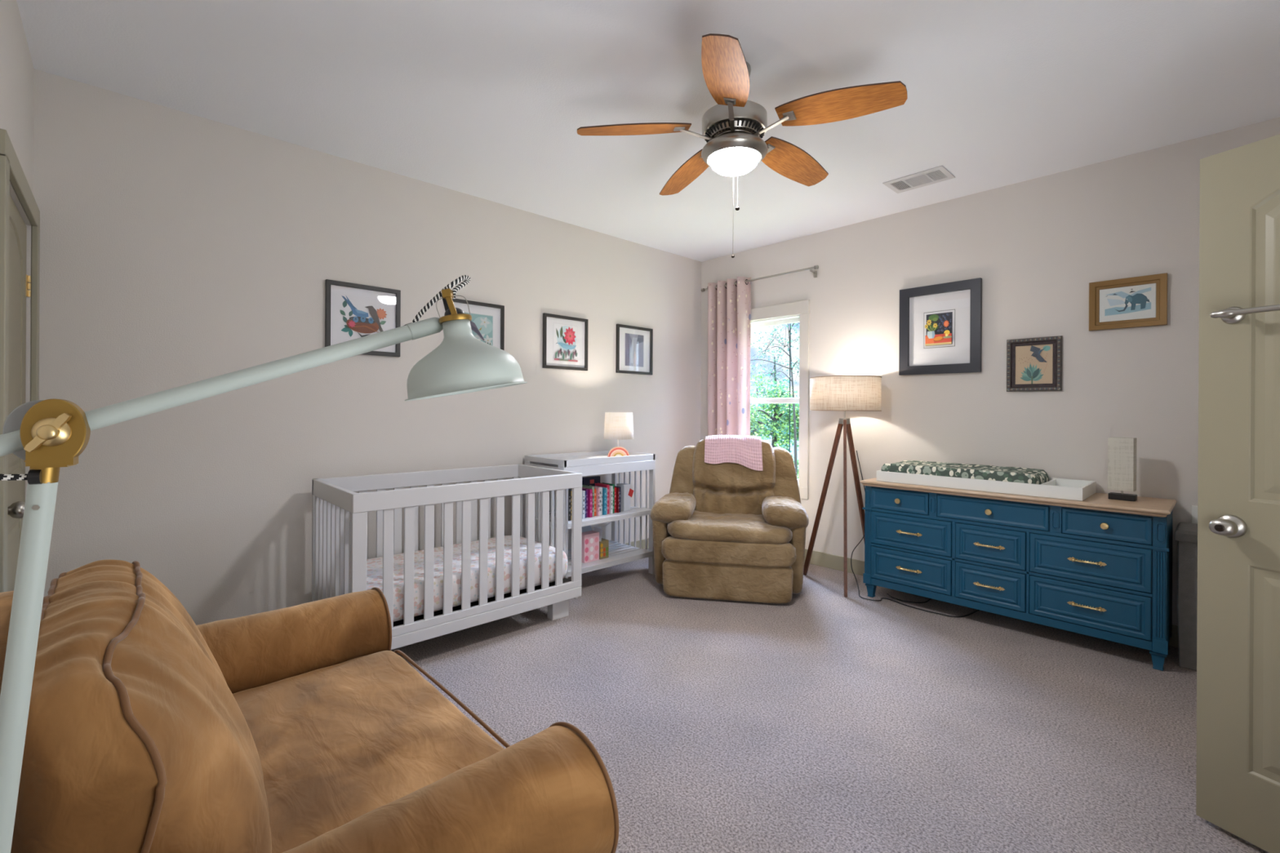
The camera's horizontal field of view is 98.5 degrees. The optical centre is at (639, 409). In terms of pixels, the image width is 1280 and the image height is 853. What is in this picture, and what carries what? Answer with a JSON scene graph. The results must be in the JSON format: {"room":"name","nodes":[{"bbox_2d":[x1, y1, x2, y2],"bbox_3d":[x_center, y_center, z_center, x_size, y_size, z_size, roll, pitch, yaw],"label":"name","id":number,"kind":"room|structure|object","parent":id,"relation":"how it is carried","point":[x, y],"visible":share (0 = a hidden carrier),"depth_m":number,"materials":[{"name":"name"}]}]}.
{"room":"bedroom","nodes":[
{"label":"bedroom","id":0,"kind":"room"},
{"bbox_2d":[0,0,34,497],"bbox_3d":[-1.242,-0.082,0.801,0.150,2.790,4.250,0,0,-43],"label":"wall","id":1,"kind":"structure","parent":0,"point":[16,66],"depth_m":2.07,"materials":[{"name":"paint"}]},
{"bbox_2d":[0,128,39,592],"bbox_3d":[-2.308,0.194,2.047,0.104,2.125,0.973,0,0,-43],"label":"door","id":2,"kind":"structure","parent":1,"relation":"in","point":[15,287],"depth_m":2.04,"materials":[{"name":"beige paint"}]},
{"bbox_2d":[33,68,701,625],"bbox_3d":[-1.073,-0.081,3.983,4.760,2.790,0.150,0,0,-43],"label":"wall","id":3,"kind":"structure","parent":0,"point":[178,248],"depth_m":2.99,"materials":[{"name":"paint"}]},
{"bbox_2d":[324,279,400,356],"bbox_3d":[-1.656,-0.541,3.312,0.416,0.416,0.022,0,0,-43],"label":"picture frame","id":4,"kind":"object","parent":3,"relation":"attached to","point":[353,311],"visible":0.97,"depth_m":3.30,"materials":[{"name":"wood"}]},
{"bbox_2d":[452,298,504,350],"bbox_3d":[-1.129,-0.538,3.809,0.416,0.416,0.022,0,0,-43],"label":"picture frame","id":5,"kind":"object","parent":3,"relation":"attached to","point":[487,322],"visible":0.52,"depth_m":3.86,"materials":[{"name":"wood"}]},
{"bbox_2d":[464,312,493,345],"bbox_3d":[-1.130,-0.538,3.810,0.250,0.250,0.008,0,0,-43],"label":"print","id":6,"kind":"object","parent":5,"relation":"attached to","point":[482,323],"depth_m":3.85,"materials":[{"name":"paper"}]},
{"bbox_2d":[542,312,588,370],"bbox_3d":[-0.581,-0.526,4.326,0.420,0.416,0.022,0,0,-43],"label":"picture frame","id":7,"kind":"object","parent":3,"relation":"attached to","point":[565,338],"visible":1,"depth_m":4.32,"materials":[{"name":"wood"}]},
{"bbox_2d":[553,323,577,361],"bbox_3d":[-0.581,-0.526,4.326,0.225,0.285,0.010,0,0,-43],"label":"print","id":8,"kind":"object","parent":7,"relation":"attached to","point":[565,335],"depth_m":4.33,"materials":[{"name":"paper"}]},
{"bbox_2d":[615,324,653,374],"bbox_3d":[-0.045,-0.523,4.831,0.420,0.414,0.022,0,0,-43],"label":"picture frame","id":9,"kind":"object","parent":3,"relation":"attached to","point":[634,344],"visible":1,"depth_m":4.83,"materials":[{"name":"wood"}]},
{"bbox_2d":[625,333,643,367],"bbox_3d":[-0.049,-0.523,4.834,0.220,0.280,0.001,0,0,-43],"label":"print","id":10,"kind":"object","parent":9,"relation":"attached to","point":[633,341],"depth_m":4.83,"materials":[{"name":"paper"}]},
{"bbox_2d":[625,537,648,549],"bbox_3d":[-1.018,1.207,3.930,4.440,0.115,0.012,0,0,-43],"label":"baseboard","id":11,"kind":"structure","parent":3,"relation":"attached to","point":[643,541],"depth_m":4.88,"materials":[{"name":"beige paint"}]},
{"bbox_2d":[16,0,1279,262],"bbox_3d":[0.444,-1.528,2.382,4.760,0.120,4.550,0,0,-43],"label":"ceiling","id":12,"kind":"structure","parent":0,"point":[488,100],"depth_m":2.47,"materials":[{"name":"paint"}]},
{"bbox_2d":[577,33,907,257],"bbox_3d":[0.445,-1.073,2.401,1.254,0.788,1.295,0,0,-43],"label":"ceiling fan","id":13,"kind":"object","parent":12,"relation":"hanging from","point":[733,129],"visible":1,"depth_m":2.26,"materials":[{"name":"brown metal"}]},
{"bbox_2d":[882,165,955,193],"bbox_3d":[1.766,-1.457,3.497,0.235,0.006,0.352,0,0,-43],"label":"ceiling vent","id":14,"kind":"object","parent":12,"relation":"in","point":[938,174],"visible":1,"depth_m":3.48,"materials":[{"name":"white metal"}]},
{"bbox_2d":[391,556,1269,852],"bbox_3d":[0.428,1.297,2.382,4.460,0.050,4.250,0,0,-43],"label":"floor","id":15,"kind":"structure","parent":0,"point":[823,720],"depth_m":2.27,"materials":[{"name":"carpet"}]},
{"bbox_2d":[0,275,527,852],"bbox_3d":[-0.449,0.555,0.561,0.648,1.424,0.199,0,0,-25],"label":"reading lamp","id":16,"kind":"object","parent":15,"relation":"on","point":[50,435],"visible":1,"depth_m":0.47,"materials":[{"name":"grey metal"}]},
{"bbox_2d":[0,559,619,852],"bbox_3d":[-0.864,0.809,1.230,0.950,0.912,1.440,0,0,-43],"label":"armchair","id":17,"kind":"object","parent":15,"relation":"on","point":[300,728],"visible":0.93,"depth_m":0.98,"materials":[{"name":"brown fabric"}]},
{"bbox_2d":[10,559,271,852],"bbox_3d":[-0.993,0.611,1.111,0.338,0.517,0.945,0,0,-43],"label":"cushion","id":18,"kind":"object","parent":17,"relation":"on","point":[138,740],"depth_m":0.83,"materials":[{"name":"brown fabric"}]},
{"bbox_2d":[232,650,504,852],"bbox_3d":[-0.740,0.877,1.348,0.584,0.161,0.926,0,0,-43],"label":"seat cushion","id":19,"kind":"object","parent":17,"relation":"on","point":[342,737],"depth_m":1.35,"materials":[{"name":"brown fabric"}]},
{"bbox_2d":[311,464,582,649],"bbox_3d":[-1.081,0.824,3.212,1.302,0.880,0.732,0,0,-43],"label":"crib","id":20,"kind":"object","parent":15,"relation":"on","point":[339,513],"visible":0.83,"depth_m":2.95,"materials":[{"name":"white paint"}]},
{"bbox_2d":[366,535,568,622],"bbox_3d":[-1.085,0.946,3.209,1.220,0.172,0.664,0,0,-43],"label":"mattress","id":21,"kind":"object","parent":20,"relation":"on","point":[374,566],"visible":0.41,"depth_m":3.02,"materials":[{"name":"white fabric"}]},
{"bbox_2d":[524,450,655,577],"bbox_3d":[-0.367,0.803,4.161,0.862,0.930,0.497,0,0,-43],"label":"bookshelf","id":22,"kind":"object","parent":15,"relation":"on","point":[589,463],"visible":0.59,"depth_m":4.11,"materials":[{"name":"white paint"}]},
{"bbox_2d":[568,489,571,520],"bbox_3d":[-0.533,0.661,3.864,0.019,0.210,0.140,0,0,-43],"label":"book","id":23,"kind":"object","parent":22,"relation":"on","point":[569,491],"visible":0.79,"depth_m":3.81,"materials":[{"name":"black paper"}]},
{"bbox_2d":[582,490,585,518],"bbox_3d":[-0.445,0.669,3.947,0.021,0.195,0.140,0,0,-43],"label":"book","id":24,"kind":"object","parent":22,"relation":"on","point":[583,491],"visible":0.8,"depth_m":3.90,"materials":[{"name":"white paper"}]},
{"bbox_2d":[582,488,588,517],"bbox_3d":[-0.426,0.667,3.986,0.019,0.200,0.140,0,0,-43],"label":"book","id":25,"kind":"object","parent":22,"relation":"on","point":[583,489],"visible":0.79,"depth_m":3.94,"materials":[{"name":"purple paper"}]},
{"bbox_2d":[585,490,586,517],"bbox_3d":[-0.435,0.672,3.967,0.017,0.190,0.140,0,0,-43],"label":"book","id":26,"kind":"object","parent":22,"relation":"on","point":[585,491],"visible":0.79,"depth_m":3.92,"materials":[{"name":"purple paper"}]},
{"bbox_2d":[582,487,592,517],"bbox_3d":[-0.397,0.667,3.991,0.025,0.200,0.140,0,0,-43],"label":"book","id":27,"kind":"object","parent":22,"relation":"on","point":[590,491],"visible":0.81,"depth_m":3.94,"materials":[{"name":"pink paper"}]},
{"bbox_2d":[582,484,594,516],"bbox_3d":[-0.385,0.660,4.014,0.021,0.215,0.140,0,0,-43],"label":"book","id":28,"kind":"object","parent":22,"relation":"on","point":[583,486],"visible":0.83,"depth_m":3.97,"materials":[{"name":"paper"}]},
{"bbox_2d":[581,525,599,563],"bbox_3d":[-0.384,0.959,4.007,0.135,0.262,0.113,0,0,-43],"label":"box","id":29,"kind":"object","parent":22,"relation":"on","point":[590,538],"visible":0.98,"depth_m":3.97,"materials":[{"name":"pink cardboard"}]},
{"bbox_2d":[582,475,599,485],"bbox_3d":[-0.369,0.636,4.164,0.160,0.262,0.021,0,0,-43],"label":"book","id":30,"kind":"object","parent":22,"relation":"on","point":[587,481],"visible":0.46,"depth_m":4.15,"materials":[{"name":"black paper"}]},
{"bbox_2d":[534,506,651,527],"bbox_3d":[-0.367,0.779,4.162,0.858,0.022,0.495,0,0,-43],"label":"shelf","id":31,"kind":"object","parent":22,"relation":"attached to","point":[634,512],"depth_m":4.01,"materials":[{"name":"white paint"}]},
{"bbox_2d":[589,484,601,515],"bbox_3d":[-0.337,0.665,4.059,0.023,0.205,0.140,0,0,-43],"label":"book","id":32,"kind":"object","parent":22,"relation":"on","point":[600,495],"visible":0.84,"depth_m":4.01,"materials":[{"name":"white paper"}]},
{"bbox_2d":[594,488,596,515],"bbox_3d":[-0.373,0.670,4.037,0.023,0.195,0.140,0,0,-43],"label":"book","id":33,"kind":"object","parent":22,"relation":"on","point":[595,490],"visible":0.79,"depth_m":3.99,"materials":[{"name":"paper"}]},
{"bbox_2d":[594,486,599,515],"bbox_3d":[-0.346,0.665,4.039,0.015,0.205,0.140,0,0,-43],"label":"book","id":34,"kind":"object","parent":22,"relation":"on","point":[597,488],"visible":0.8,"depth_m":3.99,"materials":[{"name":"pink paper"}]},
{"bbox_2d":[592,526,608,559],"bbox_3d":[-0.291,0.981,4.086,0.092,0.220,0.101,0,0,-43],"label":"tissue box","id":35,"kind":"object","parent":22,"relation":"on","point":[603,543],"visible":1,"depth_m":4.05,"materials":[{"name":"yellow cardboard"}]},
{"bbox_2d":[595,485,607,514],"bbox_3d":[-0.293,0.670,4.101,0.014,0.195,0.140,0,0,-43],"label":"book","id":36,"kind":"object","parent":22,"relation":"on","point":[595,486],"visible":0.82,"depth_m":4.05,"materials":[{"name":"teal paper"}]},
{"bbox_2d":[601,487,602,515],"bbox_3d":[-0.327,0.668,4.080,0.015,0.200,0.140,0,0,-43],"label":"book","id":37,"kind":"object","parent":22,"relation":"on","point":[602,487],"visible":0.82,"depth_m":4.03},
{"bbox_2d":[595,483,609,514],"bbox_3d":[-0.283,0.660,4.121,0.025,0.215,0.140,0,0,-43],"label":"book","id":38,"kind":"object","parent":22,"relation":"on","point":[602,485],"visible":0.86,"depth_m":4.07,"materials":[{"name":"pink paper"}]},
{"bbox_2d":[602,488,606,515],"bbox_3d":[-0.301,0.673,4.082,0.021,0.190,0.140,0,0,-43],"label":"book","id":39,"kind":"object","parent":22,"relation":"on","point":[604,491],"visible":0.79,"depth_m":4.03,"materials":[{"name":"teal paper"}]},
{"bbox_2d":[600,482,614,513],"bbox_3d":[-0.246,0.661,4.145,0.021,0.215,0.140,0,0,-43],"label":"book","id":40,"kind":"object","parent":22,"relation":"on","point":[610,484],"visible":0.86,"depth_m":4.10,"materials":[{"name":"paper"}]},
{"bbox_2d":[608,485,613,514],"bbox_3d":[-0.256,0.666,4.125,0.017,0.205,0.140,0,0,-43],"label":"book","id":41,"kind":"object","parent":22,"relation":"on","point":[611,508],"visible":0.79,"depth_m":4.07,"materials":[{"name":"white paper"}]},
{"bbox_2d":[568,540,653,574],"bbox_3d":[-0.369,1.102,4.162,0.858,0.022,0.495,0,0,-43],"label":"shelf","id":42,"kind":"object","parent":22,"relation":"attached to","point":[619,553],"depth_m":4.14,"materials":[{"name":"white paint"}]},
{"bbox_2d":[614,487,616,512],"bbox_3d":[-0.233,0.673,4.168,0.025,0.190,0.140,0,0,-43],"label":"book","id":43,"kind":"object","parent":22,"relation":"on","point":[615,487],"visible":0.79,"depth_m":4.12,"materials":[{"name":"red paper"}]},
{"bbox_2d":[616,487,619,512],"bbox_3d":[-0.208,0.676,4.170,0.012,0.185,0.140,0,0,-43],"label":"book","id":44,"kind":"object","parent":22,"relation":"on","point":[617,488],"visible":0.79,"depth_m":4.12,"materials":[{"name":"red paper"}]},
{"bbox_2d":[614,485,621,512],"bbox_3d":[-0.200,0.673,4.188,0.021,0.190,0.140,0,0,-43],"label":"book","id":45,"kind":"object","parent":22,"relation":"on","point":[620,487],"visible":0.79,"depth_m":4.14,"materials":[{"name":"paper"}]},
{"bbox_2d":[604,412,633,457],"bbox_3d":[-0.160,0.191,4.164,0.226,0.345,0.226,0,0,-43],"label":"table lamp","id":46,"kind":"object","parent":22,"relation":"on","point":[618,426],"visible":0.93,"depth_m":4.08,"materials":[{"name":"white fabric"}]},
{"bbox_2d":[616,483,633,511],"bbox_3d":[-0.115,0.669,4.237,0.090,0.200,0.100,0,0,-43],"label":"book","id":47,"kind":"object","parent":22,"relation":"on","point":[626,492],"visible":0.86,"depth_m":4.20,"materials":[{"name":"white paper"}]},
{"bbox_2d":[650,439,808,603],"bbox_3d":[0.652,0.738,4.061,1.096,1.052,0.927,0,0,11],"label":"recliner","id":48,"kind":"object","parent":15,"relation":"on","point":[731,531],"visible":0.94,"depth_m":3.69,"materials":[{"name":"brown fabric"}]},
{"bbox_2d":[666,510,792,544],"bbox_3d":[0.643,0.823,3.964,0.850,0.133,0.734,0,0,11],"label":"seat cushion","id":49,"kind":"object","parent":48,"relation":"on","point":[702,526],"depth_m":3.67,"materials":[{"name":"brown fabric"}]},
{"bbox_2d":[704,435,763,471],"bbox_3d":[0.739,0.327,4.338,0.440,0.263,0.325,0,0,11],"label":"knit blanket","id":50,"kind":"object","parent":48,"relation":"on","point":[745,451],"visible":1,"depth_m":4.21,"materials":[{"name":"pink fabric"}]},
{"bbox_2d":[803,375,881,596],"bbox_3d":[1.511,0.521,4.025,0.517,1.520,0.542,0,0,-1],"label":"floor lamp","id":51,"kind":"object","parent":15,"relation":"on","point":[828,393],"visible":0.99,"depth_m":3.90,"materials":[{"name":"beige fabric"}]},
{"bbox_2d":[886,593,931,603],"bbox_3d":[1.836,1.274,3.715,0.294,0.006,0.148,0,0,13],"label":"power cord","id":52,"kind":"object","parent":15,"relation":"on","point":[886,593],"visible":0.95,"depth_m":3.67,"materials":[{"name":"black plastic"}]},
{"bbox_2d":[850,450,979,617],"bbox_3d":[1.795,0.789,3.732,0.423,0.978,0.850,0,0,-43],"label":"power cord","id":53,"kind":"object","parent":15,"relation":"on","point":[856,451],"visible":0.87,"depth_m":3.71,"materials":[{"name":"black plastic"}]},
{"bbox_2d":[859,477,1177,671],"bbox_3d":[2.197,0.882,3.365,0.504,0.800,1.523,0,0,-43],"label":"dresser","id":54,"kind":"object","parent":15,"relation":"on","point":[1098,566],"visible":1,"depth_m":3.07,"materials":[{"name":"teal paint"}]},
{"bbox_2d":[876,470,1096,501],"bbox_3d":[2.128,0.447,3.466,0.445,0.068,1.093,0,0,-43],"label":"tray","id":55,"kind":"object","parent":54,"relation":"on","point":[1056,488],"visible":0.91,"depth_m":3.25,"materials":[{"name":"white paint"}]},
{"bbox_2d":[881,460,1048,484],"bbox_3d":[2.057,0.415,3.541,0.410,0.113,0.880,0,0,-43],"label":"changing pad","id":56,"kind":"object","parent":55,"relation":"in","point":[1012,474],"visible":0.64,"depth_m":3.40,"materials":[{"name":"green fabric"}]},
{"bbox_2d":[1107,437,1137,501],"bbox_3d":[2.603,0.317,2.973,0.080,0.334,0.110,0,0,-39],"label":"table lamp","id":57,"kind":"object","parent":54,"relation":"on","point":[1122,451],"visible":1,"depth_m":2.95,"materials":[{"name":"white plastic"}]},
{"bbox_2d":[1173,522,1197,671],"bbox_3d":[2.914,0.944,2.727,0.316,0.686,0.381,0,0,-43],"label":"laundry hamper","id":58,"kind":"object","parent":15,"relation":"on","point":[1186,533],"visible":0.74,"depth_m":2.73,"materials":[{"name":"grey fabric"}]},
{"bbox_2d":[700,117,1279,626],"bbox_3d":[2.164,-0.063,3.908,0.150,2.790,4.400,0,0,-43],"label":"wall","id":59,"kind":"structure","parent":0,"point":[1036,246],"depth_m":3.52,"materials":[{"name":"paint"}]},
{"bbox_2d":[701,265,818,292],"bbox_3d":[1.043,-1.135,4.917,0.106,0.076,1.225,0,0,-43],"label":"curtain rod","id":60,"kind":"object","parent":59,"relation":"attached to","point":[815,267],"visible":0.77,"depth_m":4.67,"materials":[{"name":"silver metal"}]},
{"bbox_2d":[706,276,751,435],"bbox_3d":[0.806,0.000,5.111,0.103,2.400,0.472,0,0,-43],"label":"curtain","id":61,"kind":"object","parent":60,"relation":"hanging from","point":[729,307],"visible":0.64,"depth_m":5.05,"materials":[{"name":"pink fabric"}]},
{"bbox_2d":[750,299,810,499],"bbox_3d":[1.110,-0.086,4.995,0.154,1.661,1.004,0,0,-43],"label":"window","id":62,"kind":"structure","parent":59,"relation":"in","point":[792,310],"depth_m":4.64,"materials":[{"name":"paint"}]},
{"bbox_2d":[898,277,982,375],"bbox_3d":[2.090,-0.566,3.858,0.030,0.625,0.525,0,0,-43],"label":"picture frame","id":63,"kind":"object","parent":59,"relation":"attached to","point":[940,325],"visible":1,"depth_m":3.85,"materials":[{"name":"wood"}]},
{"bbox_2d":[924,311,952,346],"bbox_3d":[2.088,-0.566,3.861,0.018,0.222,0.182,0,0,-43],"label":"print","id":64,"kind":"object","parent":63,"relation":"attached to","point":[938,325],"depth_m":3.86,"materials":[{"name":"paper"}]},
{"bbox_2d":[804,548,1177,647],"bbox_3d":[2.051,1.224,3.902,0.012,0.115,4.238,0,0,-43],"label":"baseboard","id":65,"kind":"structure","parent":59,"relation":"attached to","point":[818,558],"depth_m":4.38,"materials":[{"name":"beige paint"}]},
{"bbox_2d":[1006,335,1062,391],"bbox_3d":[2.467,-0.285,3.457,0.028,0.335,0.287,0,0,-43],"label":"picture frame","id":66,"kind":"object","parent":59,"relation":"attached to","point":[1033,364],"visible":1,"depth_m":3.46,"materials":[{"name":"wood"}]},
{"bbox_2d":[1015,343,1053,384],"bbox_3d":[2.470,-0.285,3.460,0.009,0.243,0.195,0,0,-43],"label":"print","id":67,"kind":"object","parent":66,"relation":"attached to","point":[1033,362],"depth_m":3.46,"materials":[{"name":"paper"}]},
{"bbox_2d":[1088,272,1167,330],"bbox_3d":[2.772,-0.608,3.139,0.024,0.282,0.334,0,0,-43],"label":"picture frame","id":68,"kind":"object","parent":59,"relation":"attached to","point":[1140,301],"visible":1,"depth_m":3.13,"materials":[{"name":"brown wood"}]},
{"bbox_2d":[1099,283,1155,322],"bbox_3d":[2.776,-0.608,3.143,0.002,0.190,0.242,0,0,-43],"label":"print","id":69,"kind":"object","parent":68,"relation":"attached to","point":[1119,302],"depth_m":3.14,"materials":[{"name":"paper"}]},
{"bbox_2d":[1191,505,1197,524],"bbox_3d":[2.978,0.569,2.926,0.008,0.115,0.070,0,0,-43],"label":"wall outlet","id":70,"kind":"object","parent":59,"relation":"attached to","point":[1194,508],"visible":0.24,"depth_m":2.94,"materials":[{"name":"white plastic"}]},
{"label":"outside","id":71,"kind":"structure","parent":0,"visible":0},
{"bbox_3d":[11.769,2.362,22.864,39.850,0.050,50.000,0,0,-43],"label":"ground","id":72,"kind":"structure","parent":71,"visible":0},
{"bbox_2d":[750,379,797,429],"bbox_3d":[4.000,0.698,17.062,2.598,3.203,5.718,0,0,-24],"label":"tree","id":73,"kind":"object","parent":72,"relation":"on","point":[763,408],"visible":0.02,"depth_m":16.67,"materials":[{"name":"green plant"}]},
{"bbox_2d":[750,356,799,457],"bbox_3d":[2.627,0.587,11.864,1.753,3.406,3.826,0,0,-29],"label":"tree","id":74,"kind":"object","parent":72,"relation":"on","point":[781,411],"visible":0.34,"depth_m":11.32,"materials":[{"name":"green plant"}]},
{"bbox_2d":[750,322,799,478],"bbox_3d":[2.221,0.135,9.114,1.274,4.296,2.473,0,0,-36],"label":"tree","id":75,"kind":"object","parent":72,"relation":"on","point":[788,325],"visible":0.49,"depth_m":8.86,"materials":[{"name":"green plant"}]},
{"bbox_2d":[759,435,799,479],"bbox_3d":[3.731,1.451,14.172,0.120,1.680,13.620,0,0,-43],"label":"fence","id":76,"kind":"object","parent":72,"relation":"on","point":[792,448],"visible":0.02,"depth_m":13.94,"materials":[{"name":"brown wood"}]},
{"bbox_2d":[773,439,799,478],"bbox_3d":[2.678,1.407,9.211,1.025,1.782,2.196,0,0,-13],"label":"tree","id":77,"kind":"object","parent":72,"relation":"on","point":[778,442],"visible":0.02,"depth_m":9.80,"materials":[{"name":"green plant"}]},
{"bbox_3d":[1.890,-0.064,0.729,4.610,2.790,0.150,0,0,-43],"label":"wall","id":78,"kind":"structure","parent":0,"visible":0},
{"bbox_2d":[1195,133,1279,852],"bbox_3d":[1.872,0.242,1.357,0.108,2.046,0.771,0,0,-23],"label":"door","id":79,"kind":"structure","parent":78,"relation":"in","point":[1237,774],"depth_m":1.63,"materials":[{"name":"beige paint"}]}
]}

